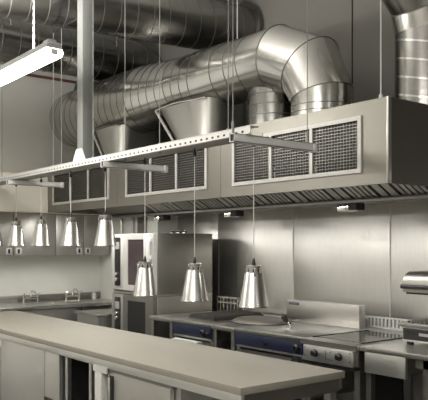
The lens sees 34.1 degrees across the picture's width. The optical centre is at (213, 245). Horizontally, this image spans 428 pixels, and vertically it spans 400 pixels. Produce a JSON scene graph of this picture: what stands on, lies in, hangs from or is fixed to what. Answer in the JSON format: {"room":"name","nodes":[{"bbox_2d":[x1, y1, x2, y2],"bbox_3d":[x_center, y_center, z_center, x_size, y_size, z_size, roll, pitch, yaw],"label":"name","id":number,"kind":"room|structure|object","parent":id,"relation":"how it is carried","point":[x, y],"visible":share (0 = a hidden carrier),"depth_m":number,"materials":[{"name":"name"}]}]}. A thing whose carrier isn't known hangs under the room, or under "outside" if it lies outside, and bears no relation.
{"room":"commercial kitchen","nodes":[
{"label":"commercial kitchen","id":0,"kind":"room"},
{"bbox_2d":[0,33,118,309],"bbox_3d":[-4.316,-0.650,7.344,7.500,4.500,0.220,0,0,-38],"label":"wall","id":1,"kind":"structure","parent":0,"point":[26,133],"depth_m":8.84,"materials":[{"name":"paint"}]},
{"bbox_2d":[0,212,54,255],"bbox_3d":[-2.490,-0.139,8.436,1.076,0.518,0.358,0,0,-38],"label":"upper cabinet","id":2,"kind":"object","parent":1,"relation":"attached to","point":[28,220],"visible":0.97,"depth_m":8.41,"materials":[{"name":"metal"}]},
{"bbox_2d":[0,172,99,214],"bbox_3d":[-2.224,-0.625,8.526,2.050,0.450,0.550,0,0,-38],"label":"wall","id":3,"kind":"structure","parent":1,"relation":"attached to","point":[21,198],"depth_m":8.18,"materials":[{"name":"beige paint"}]},
{"bbox_2d":[24,73,75,83],"bbox_3d":[-1.943,-2.150,9.058,1.550,0.036,0.036,0,0,-38],"label":"pipe","id":4,"kind":"object","parent":1,"relation":"attached to","point":[28,74],"visible":0.32,"depth_m":8.92,"materials":[{"name":"brown"}]},
{"bbox_2d":[55,214,108,255],"bbox_3d":[-1.767,-0.139,9.005,0.756,0.518,0.358,0,0,-38],"label":"upper cabinet","id":5,"kind":"object","parent":1,"relation":"attached to","point":[87,225],"visible":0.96,"depth_m":8.87,"materials":[{"name":"metal"}]},
{"bbox_2d":[99,216,177,308],"bbox_3d":[-0.992,0.325,8.941,0.300,2.550,1.420,0,0,-38],"label":"wall pier","id":6,"kind":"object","parent":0,"point":[106,290],"visible":0.07,"depth_m":9.05,"materials":[{"name":"beige paint"}]},
{"bbox_2d":[120,218,122,233],"bbox_3d":[-1.183,0.155,8.893,0.036,1.090,0.036,0,0,-38],"label":"pipe","id":7,"kind":"object","parent":6,"relation":"attached to","point":[121,219],"visible":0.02,"depth_m":8.88,"materials":[{"name":"silver metal"}]},
{"bbox_2d":[131,217,133,233],"bbox_3d":[-1.016,0.155,8.681,0.036,1.090,0.036,0,0,-38],"label":"pipe","id":8,"kind":"object","parent":6,"relation":"attached to","point":[132,219],"visible":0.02,"depth_m":8.67,"materials":[{"name":"metal"}]},
{"bbox_2d":[137,217,146,232],"bbox_3d":[-0.881,0.005,8.545,0.015,0.790,0.200,0,0,-38],"label":"trim","id":9,"kind":"structure","parent":6,"relation":"attached to","point":[141,221],"depth_m":8.54,"materials":[{"name":"metal"}]},
{"bbox_2d":[119,0,394,203],"bbox_3d":[2.337,-0.650,5.116,0.200,4.500,11.950,0,0,-38],"label":"wall","id":10,"kind":"structure","parent":0,"point":[330,18],"depth_m":6.33,"materials":[{"name":"paint"}]},
{"bbox_2d":[178,214,217,310],"bbox_3d":[-0.193,0.575,8.158,0.014,1.950,0.794,0,0,-38],"label":"cladding","id":11,"kind":"object","parent":10,"relation":"attached to","point":[204,223],"visible":0.04,"depth_m":7.94,"materials":[{"name":"metal"}]},
{"bbox_2d":[218,214,218,310],"bbox_3d":[0.049,0.580,7.838,0.005,1.940,0.012,0,0,-38],"label":"trim","id":12,"kind":"structure","parent":10,"relation":"attached to","point":[218,214],"depth_m":7.83,"materials":[{"name":"metal"}]},
{"bbox_2d":[219,209,292,315],"bbox_3d":[0.422,0.575,7.376,0.014,1.950,1.184,0,0,-38],"label":"cladding","id":13,"kind":"object","parent":10,"relation":"attached to","point":[273,229],"visible":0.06,"depth_m":7.27,"materials":[{"name":"metal"}]},
{"bbox_2d":[293,209,293,298],"bbox_3d":[0.784,0.580,6.903,0.005,1.940,0.012,0,0,-38],"label":"trim","id":14,"kind":"structure","parent":10,"relation":"attached to","point":[293,209],"depth_m":6.90,"materials":[{"name":"metal"}]},
{"bbox_2d":[294,204,388,399],"bbox_3d":[1.154,0.575,6.446,0.014,1.950,1.169,0,0,-38],"label":"cladding","id":15,"kind":"object","parent":10,"relation":"attached to","point":[340,257],"visible":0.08,"depth_m":6.38,"materials":[{"name":"metal"}]},
{"bbox_2d":[352,0,352,84],"bbox_3d":[1.254,-1.900,6.325,0.006,2.000,0.010,0,0,-38],"label":"trim","id":16,"kind":"structure","parent":10,"relation":"attached to","point":[352,0],"depth_m":6.32,"materials":[{"name":"black"}]},
{"bbox_2d":[389,203,390,317],"bbox_3d":[1.511,0.580,5.980,0.005,1.940,0.012,0,0,-38],"label":"trim","id":17,"kind":"structure","parent":10,"relation":"attached to","point":[389,203],"depth_m":5.97,"materials":[{"name":"metal"}]},
{"bbox_2d":[391,201,427,399],"bbox_3d":[1.893,0.575,5.507,0.014,1.950,1.209,0,0,-38],"label":"cladding","id":18,"kind":"object","parent":10,"relation":"attached to","point":[409,220],"visible":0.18,"depth_m":5.83,"materials":[{"name":"metal"}]},
{"bbox_3d":[-0.680,-2.960,2.805,8.200,0.120,12.250,0,0,-38],"label":"ceiling","id":19,"kind":"structure","parent":0,"visible":0},
{"bbox_2d":[0,0,62,86],"bbox_3d":[-1.566,-2.090,5.353,0.132,1.624,1.566,0,0,-38],"label":"light","id":20,"kind":"object","parent":19,"relation":"hanging from","point":[49,51],"visible":1,"depth_m":4.96,"materials":[{"name":"grey plastic"}]},
{"bbox_2d":[0,47,62,86],"bbox_3d":[-1.566,-1.312,5.353,0.132,0.067,1.550,0,0,-38],"label":"diffuser","id":21,"kind":"object","parent":20,"relation":"attached to","point":[39,57],"depth_m":4.98,"materials":[{"name":"white plastic"}]},
{"bbox_2d":[51,48,57,54],"bbox_3d":[-1.084,-1.321,4.741,0.044,0.038,0.008,0,0,-38],"label":"socket","id":22,"kind":"object","parent":20,"relation":"attached to","point":[54,51],"depth_m":4.74,"materials":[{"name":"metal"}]},
{"bbox_2d":[0,17,161,80],"bbox_3d":[-2.448,-2.449,7.554,4.295,0.903,0.546,0,0,-38],"label":"ventilation duct","id":23,"kind":"object","parent":19,"relation":"hanging from","point":[113,56],"visible":0.52,"depth_m":7.94,"materials":[{"name":"grey metal"}]},
{"bbox_2d":[0,0,262,49],"bbox_3d":[-1.271,-2.445,6.564,3.761,0.910,0.620,0,0,-30],"label":"ventilation duct","id":24,"kind":"object","parent":19,"relation":"hanging from","point":[192,24],"visible":0.85,"depth_m":6.77,"materials":[{"name":"grey metal"}]},
{"bbox_2d":[0,0,317,187],"bbox_3d":[-1.061,-1.761,6.285,0.725,2.278,4.810,0,0,-38],"label":"gantry","id":25,"kind":"object","parent":19,"relation":"hanging from","point":[84,159],"visible":1,"depth_m":5.96,"materials":[{"name":"metal"}]},
{"bbox_2d":[7,185,24,245],"bbox_3d":[-2.096,-0.341,7.385,0.191,0.687,0.191,0,0,-9],"label":"heat lamp","id":26,"kind":"object","parent":25,"relation":"hanging from","point":[16,238],"visible":0.95,"depth_m":7.33,"materials":[{"name":"silver metal"}]},
{"bbox_2d":[31,177,50,245],"bbox_3d":[-1.710,-0.341,6.894,0.191,0.687,0.191,0,0,31],"label":"heat lamp","id":27,"kind":"object","parent":25,"relation":"hanging from","point":[41,235],"visible":1,"depth_m":6.84,"materials":[{"name":"silver metal"}]},
{"bbox_2d":[60,171,80,245],"bbox_3d":[-1.314,-0.341,6.391,0.191,0.687,0.191,0,0,-19],"label":"heat lamp","id":28,"kind":"object","parent":25,"relation":"hanging from","point":[70,236],"visible":1,"depth_m":6.33,"materials":[{"name":"silver metal"}]},
{"bbox_2d":[94,168,116,245],"bbox_3d":[-0.918,-0.341,5.888,0.191,0.687,0.191,0,0,21],"label":"heat lamp","id":29,"kind":"object","parent":25,"relation":"hanging from","point":[105,236],"visible":0.97,"depth_m":5.83,"materials":[{"name":"silver metal"}]},
{"bbox_2d":[0,133,262,184],"bbox_3d":[-1.214,-0.700,6.217,0.159,0.031,4.728,0,0,-38],"label":"cable tray","id":30,"kind":"object","parent":25,"relation":"on","point":[23,177],"depth_m":5.45,"materials":[{"name":"silver metal"}]},
{"bbox_2d":[133,158,156,296],"bbox_3d":[-0.534,-0.148,5.401,0.191,1.071,0.191,0,0,-28],"label":"heat lamp","id":31,"kind":"object","parent":25,"relation":"hanging from","point":[144,286],"visible":1,"depth_m":5.34,"materials":[{"name":"silver metal"}]},
{"bbox_2d":[181,148,207,301],"bbox_3d":[-0.136,-0.148,4.894,0.191,1.071,0.191,0,0,12],"label":"heat lamp","id":32,"kind":"object","parent":25,"relation":"hanging from","point":[194,290],"visible":1,"depth_m":4.84,"materials":[{"name":"silver metal"}]},
{"bbox_2d":[239,145,268,308],"bbox_3d":[0.251,-0.148,4.403,0.191,1.071,0.191,0,0,-38],"label":"heat lamp","id":33,"kind":"object","parent":25,"relation":"hanging from","point":[253,294],"visible":0.97,"depth_m":4.35,"materials":[{"name":"silver metal"}]},
{"bbox_2d":[48,0,427,218],"bbox_3d":[0.062,-1.623,6.784,1.312,2.555,5.014,0,0,-38],"label":"extraction hood","id":34,"kind":"object","parent":19,"relation":"hanging from","point":[369,151],"visible":0.91,"depth_m":5.36,"materials":[{"name":"metal"}]},
{"bbox_2d":[54,173,72,201],"bbox_3d":[-1.742,-0.670,8.065,0.043,0.320,0.409,0,0,-38],"label":"grille","id":35,"kind":"object","parent":34,"relation":"attached to","point":[60,194],"depth_m":8.03,"materials":[{"name":"metal"}]},
{"bbox_2d":[71,170,90,199],"bbox_3d":[-1.476,-0.670,7.727,0.043,0.320,0.395,0,0,-38],"label":"grille","id":36,"kind":"object","parent":34,"relation":"attached to","point":[81,180],"depth_m":7.69,"materials":[{"name":"metal"}]},
{"bbox_2d":[90,167,106,197],"bbox_3d":[-1.210,-0.670,7.389,0.043,0.320,0.409,0,0,-38],"label":"grille","id":37,"kind":"object","parent":34,"relation":"attached to","point":[97,175],"depth_m":7.39,"materials":[{"name":"metal"}]},
{"bbox_2d":[127,159,153,193],"bbox_3d":[-0.716,-0.670,6.761,0.043,0.320,0.409,0,0,-38],"label":"grille","id":38,"kind":"object","parent":34,"relation":"attached to","point":[138,182],"depth_m":6.74,"materials":[{"name":"metal"}]},
{"bbox_2d":[154,215,170,220],"bbox_3d":[-0.580,-0.314,7.853,0.120,0.063,0.180,0,0,-38],"label":"spotlight","id":39,"kind":"object","parent":34,"relation":"attached to","point":[156,217],"visible":1,"depth_m":7.80,"materials":[{"name":"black metal"}]},
{"bbox_2d":[152,154,179,190],"bbox_3d":[-0.449,-0.670,6.422,0.043,0.320,0.395,0,0,-38],"label":"grille","id":40,"kind":"object","parent":34,"relation":"attached to","point":[168,181],"depth_m":6.37,"materials":[{"name":"metal"}]},
{"bbox_2d":[177,149,203,187],"bbox_3d":[-0.183,-0.670,6.084,0.043,0.320,0.409,0,0,-38],"label":"grille","id":41,"kind":"object","parent":34,"relation":"attached to","point":[186,159],"depth_m":6.10,"materials":[{"name":"metal"}]},
{"bbox_2d":[49,24,353,155],"bbox_3d":[-0.247,-1.635,7.344,1.140,1.367,4.658,0,0,-38],"label":"ventilation duct","id":42,"kind":"object","parent":34,"relation":"attached to","point":[270,64],"visible":0.79,"depth_m":6.39,"materials":[{"name":"grey metal"}]},
{"bbox_2d":[224,210,243,217],"bbox_3d":[0.199,-0.314,6.862,0.120,0.063,0.180,0,0,-38],"label":"spotlight","id":43,"kind":"object","parent":34,"relation":"attached to","point":[228,214],"visible":0.99,"depth_m":6.82,"materials":[{"name":"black metal"}]},
{"bbox_2d":[235,137,273,181],"bbox_3d":[0.311,-0.670,5.456,0.043,0.320,0.409,0,0,-38],"label":"grille","id":44,"kind":"object","parent":34,"relation":"attached to","point":[243,152],"depth_m":5.46,"materials":[{"name":"metal"}]},
{"bbox_2d":[272,130,313,177],"bbox_3d":[0.577,-0.670,5.118,0.043,0.320,0.395,0,0,-38],"label":"grille","id":45,"kind":"object","parent":34,"relation":"attached to","point":[289,163],"depth_m":5.10,"materials":[{"name":"metal"}]},
{"bbox_2d":[313,121,356,172],"bbox_3d":[0.843,-0.670,4.780,0.043,0.320,0.409,0,0,-38],"label":"grille","id":46,"kind":"object","parent":34,"relation":"attached to","point":[337,145],"depth_m":4.77,"materials":[{"name":"metal"}]},
{"bbox_2d":[337,203,364,211],"bbox_3d":[1.119,-0.314,5.694,0.120,0.063,0.205,0,0,-38],"label":"spotlight","id":47,"kind":"object","parent":34,"relation":"attached to","point":[351,207],"visible":0.99,"depth_m":5.64,"materials":[{"name":"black metal"}]},
{"bbox_2d":[337,204,356,211],"bbox_3d":[1.094,-0.314,5.725,0.120,0.063,0.125,0,0,-38],"label":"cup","id":48,"kind":"object","parent":47,"relation":"on","point":[340,207],"depth_m":5.69,"materials":[{"name":"metal"}]},
{"bbox_2d":[382,0,427,103],"bbox_3d":[0.812,-1.635,4.558,2.513,1.367,0.516,0,0,-38],"label":"ventilation duct","id":49,"kind":"object","parent":34,"relation":"attached to","point":[409,18],"visible":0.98,"depth_m":5.00,"materials":[{"name":"grey metal"}]},
{"bbox_3d":[-0.680,1.660,2.805,8.200,0.120,12.250,0,0,-38],"label":"floor","id":50,"kind":"structure","parent":0,"visible":0},
{"bbox_2d":[0,292,111,321],"bbox_3d":[-2.197,1.107,8.450,2.198,0.985,0.699,0,0,-38],"label":"counter","id":51,"kind":"object","parent":50,"relation":"on","point":[51,305],"depth_m":8.52,"materials":[{"name":"metal"}]},
{"bbox_2d":[22,290,40,302],"bbox_3d":[-2.236,0.619,8.598,0.232,0.162,0.172,0,0,-38],"label":"tap","id":52,"kind":"object","parent":51,"relation":"on","point":[31,291],"visible":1,"depth_m":8.63,"materials":[{"name":"silver metal"}]},
{"bbox_2d":[16,302,67,309],"bbox_3d":[-2.093,0.805,8.482,0.500,0.210,0.400,0,0,-38],"label":"basin","id":53,"kind":"object","parent":51,"relation":"in","point":[31,303],"depth_m":8.62,"materials":[{"name":"metal"}]},
{"bbox_2d":[0,298,111,310],"bbox_3d":[-2.197,0.719,8.450,2.198,0.038,0.699,0,0,-38],"label":"countertop","id":54,"kind":"structure","parent":51,"relation":"on","point":[98,301],"depth_m":8.39,"materials":[{"name":"metal"}]},
{"bbox_2d":[64,288,82,300],"bbox_3d":[-1.788,0.619,8.951,0.232,0.162,0.172,0,0,-38],"label":"tap","id":55,"kind":"object","parent":51,"relation":"on","point":[66,293],"visible":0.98,"depth_m":8.98,"materials":[{"name":"silver metal"}]},
{"bbox_2d":[74,308,111,327],"bbox_3d":[-1.187,1.183,8.260,0.750,0.835,0.550,0,0,-38],"label":"worktable","id":56,"kind":"object","parent":50,"relation":"on","point":[99,317],"visible":0.34,"depth_m":7.96,"materials":[{"name":"metal"}]},
{"bbox_2d":[113,290,211,296],"bbox_3d":[-0.579,1.051,7.746,0.730,1.098,0.890,0,0,-38],"label":"stand","id":57,"kind":"object","parent":50,"relation":"on","point":[115,291],"visible":0.06,"depth_m":7.37,"materials":[{"name":"metal"}]},
{"bbox_2d":[112,233,211,293],"bbox_3d":[-0.616,0.182,7.716,0.825,0.635,0.890,0,0,-38],"label":"oven","id":58,"kind":"object","parent":57,"relation":"on","point":[169,254],"visible":0.65,"depth_m":7.39,"materials":[{"name":"silver metal"}]},
{"bbox_2d":[112,292,211,341],"bbox_3d":[-0.607,0.853,7.724,0.800,0.655,0.890,0,0,-38],"label":"oven","id":59,"kind":"object","parent":57,"relation":"on","point":[131,313],"visible":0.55,"depth_m":7.40,"materials":[{"name":"silver metal"}]},
{"bbox_2d":[0,333,341,399],"bbox_3d":[-1.011,1.170,5.494,0.750,0.860,4.635,0,0,-38],"label":"counter","id":60,"kind":"object","parent":50,"relation":"on","point":[86,377],"depth_m":4.48,"materials":[{"name":"silver metal"}]},
{"bbox_2d":[0,339,64,399],"bbox_3d":[-1.623,1.146,6.250,0.701,0.708,2.470,0,0,-38],"label":"base cabinet","id":61,"kind":"object","parent":60,"relation":"in","point":[26,372],"visible":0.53,"depth_m":5.47,"materials":[{"name":"metal"}]},
{"bbox_2d":[108,369,219,399],"bbox_3d":[-0.207,1.166,4.428,0.709,0.748,0.815,0,0,-38],"label":"cabinet","id":62,"kind":"object","parent":60,"relation":"in","point":[121,386],"visible":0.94,"depth_m":4.18,"materials":[{"name":"metal"}]},
{"bbox_2d":[0,311,344,395],"bbox_3d":[-1.007,0.719,5.497,0.765,0.038,4.655,0,0,-38],"label":"countertop","id":63,"kind":"structure","parent":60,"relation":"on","point":[230,371],"depth_m":4.43,"materials":[{"name":"beige stone"}]},
{"bbox_2d":[149,310,226,338],"bbox_3d":[-0.146,1.150,7.154,0.980,0.900,0.393,0,0,-38],"label":"bench","id":64,"kind":"object","parent":50,"relation":"on","point":[154,319],"visible":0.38,"depth_m":6.98,"materials":[{"name":"silver metal"}]},
{"bbox_2d":[149,310,226,322],"bbox_3d":[-0.146,0.719,7.154,0.980,0.038,0.393,0,0,-38],"label":"countertop","id":65,"kind":"structure","parent":64,"relation":"on","point":[167,317],"depth_m":6.93,"materials":[{"name":"metal"}]},
{"bbox_2d":[216,296,243,310],"bbox_3d":[0.173,0.624,7.516,0.088,0.151,0.361,0,0,-38],"label":"wire rack","id":66,"kind":"object","parent":64,"relation":"on","point":[222,297],"visible":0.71,"depth_m":7.49,"materials":[{"name":"silver metal"}]},
{"bbox_2d":[172,310,280,354],"bbox_3d":[0.148,1.126,6.741,1.030,0.948,0.611,0,0,-38],"label":"stove","id":67,"kind":"object","parent":50,"relation":"on","point":[197,325],"visible":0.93,"depth_m":6.52,"materials":[{"name":"metal"}]},
{"bbox_2d":[172,337,201,343],"bbox_3d":[-0.253,0.878,6.475,0.070,0.013,0.390,0,0,-38],"label":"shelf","id":68,"kind":"object","parent":67,"relation":"attached to","point":[178,338],"depth_m":6.43,"materials":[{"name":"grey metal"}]},
{"bbox_2d":[211,321,301,399],"bbox_3d":[0.456,1.150,6.390,0.980,0.900,0.314,0,0,-38],"label":"bench","id":69,"kind":"object","parent":50,"relation":"on","point":[217,328],"visible":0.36,"depth_m":6.16,"materials":[{"name":"silver metal"}]},
{"bbox_2d":[211,321,295,331],"bbox_3d":[0.456,0.719,6.390,0.980,0.038,0.314,0,0,-38],"label":"countertop","id":70,"kind":"structure","parent":69,"relation":"on","point":[229,327],"depth_m":6.14,"materials":[{"name":"metal"}]},
{"bbox_2d":[231,316,291,324],"bbox_3d":[0.432,0.671,6.372,0.498,0.045,0.608,0,0,-38],"label":"pan cover","id":71,"kind":"object","parent":69,"relation":"on","point":[250,320],"visible":0.94,"depth_m":6.20,"materials":[{"name":"metal"}]},
{"bbox_2d":[234,299,381,399],"bbox_3d":[0.758,1.050,5.978,1.014,1.100,0.942,0,0,-38],"label":"stove","id":72,"kind":"object","parent":50,"relation":"on","point":[312,318],"visible":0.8,"depth_m":5.85,"materials":[{"name":"metal"}]},
{"bbox_2d":[287,299,364,328],"bbox_3d":[0.977,0.597,6.196,0.080,0.194,0.870,0,0,-38],"label":"backsplash","id":73,"kind":"structure","parent":72,"relation":"on","point":[316,312],"depth_m":6.11,"materials":[{"name":"metal"}]},
{"bbox_2d":[300,329,412,399],"bbox_3d":[1.199,1.145,5.372,1.072,0.909,0.550,0,0,-38],"label":"cooktop","id":74,"kind":"object","parent":50,"relation":"on","point":[337,350],"visible":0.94,"depth_m":5.17,"materials":[{"name":"metal"}]},
{"bbox_2d":[312,330,402,343],"bbox_3d":[1.162,0.694,5.355,0.650,0.006,0.491,0,0,-38],"label":"cooktop","id":75,"kind":"object","parent":74,"relation":"in","point":[363,336],"depth_m":5.30,"materials":[{"name":"silver metal"}]},
{"bbox_2d":[365,315,409,330],"bbox_3d":[1.500,0.649,5.819,0.025,0.098,0.690,0,0,-38],"label":"slotted vent","id":76,"kind":"object","parent":74,"relation":"on","point":[370,321],"visible":0.58,"depth_m":5.89,"materials":[{"name":"grey metal"}]},
{"bbox_2d":[360,340,427,399],"bbox_3d":[1.995,1.150,4.435,0.980,0.900,1.903,0,0,-38],"label":"counter","id":77,"kind":"object","parent":50,"relation":"on","point":[397,359],"depth_m":4.73,"materials":[{"name":"silver metal"}]},
{"bbox_2d":[360,340,427,360],"bbox_3d":[1.995,0.717,4.435,0.980,0.034,1.903,0,0,-38],"label":"countertop","id":78,"kind":"structure","parent":77,"relation":"on","point":[419,351],"depth_m":4.76,"materials":[{"name":"metal"}]},
{"bbox_2d":[398,271,427,344],"bbox_3d":[1.740,0.441,4.830,0.571,0.517,0.740,0,0,-38],"label":"grill","id":79,"kind":"object","parent":77,"relation":"on","point":[414,282],"visible":1,"depth_m":4.87,"materials":[{"name":"metal"}]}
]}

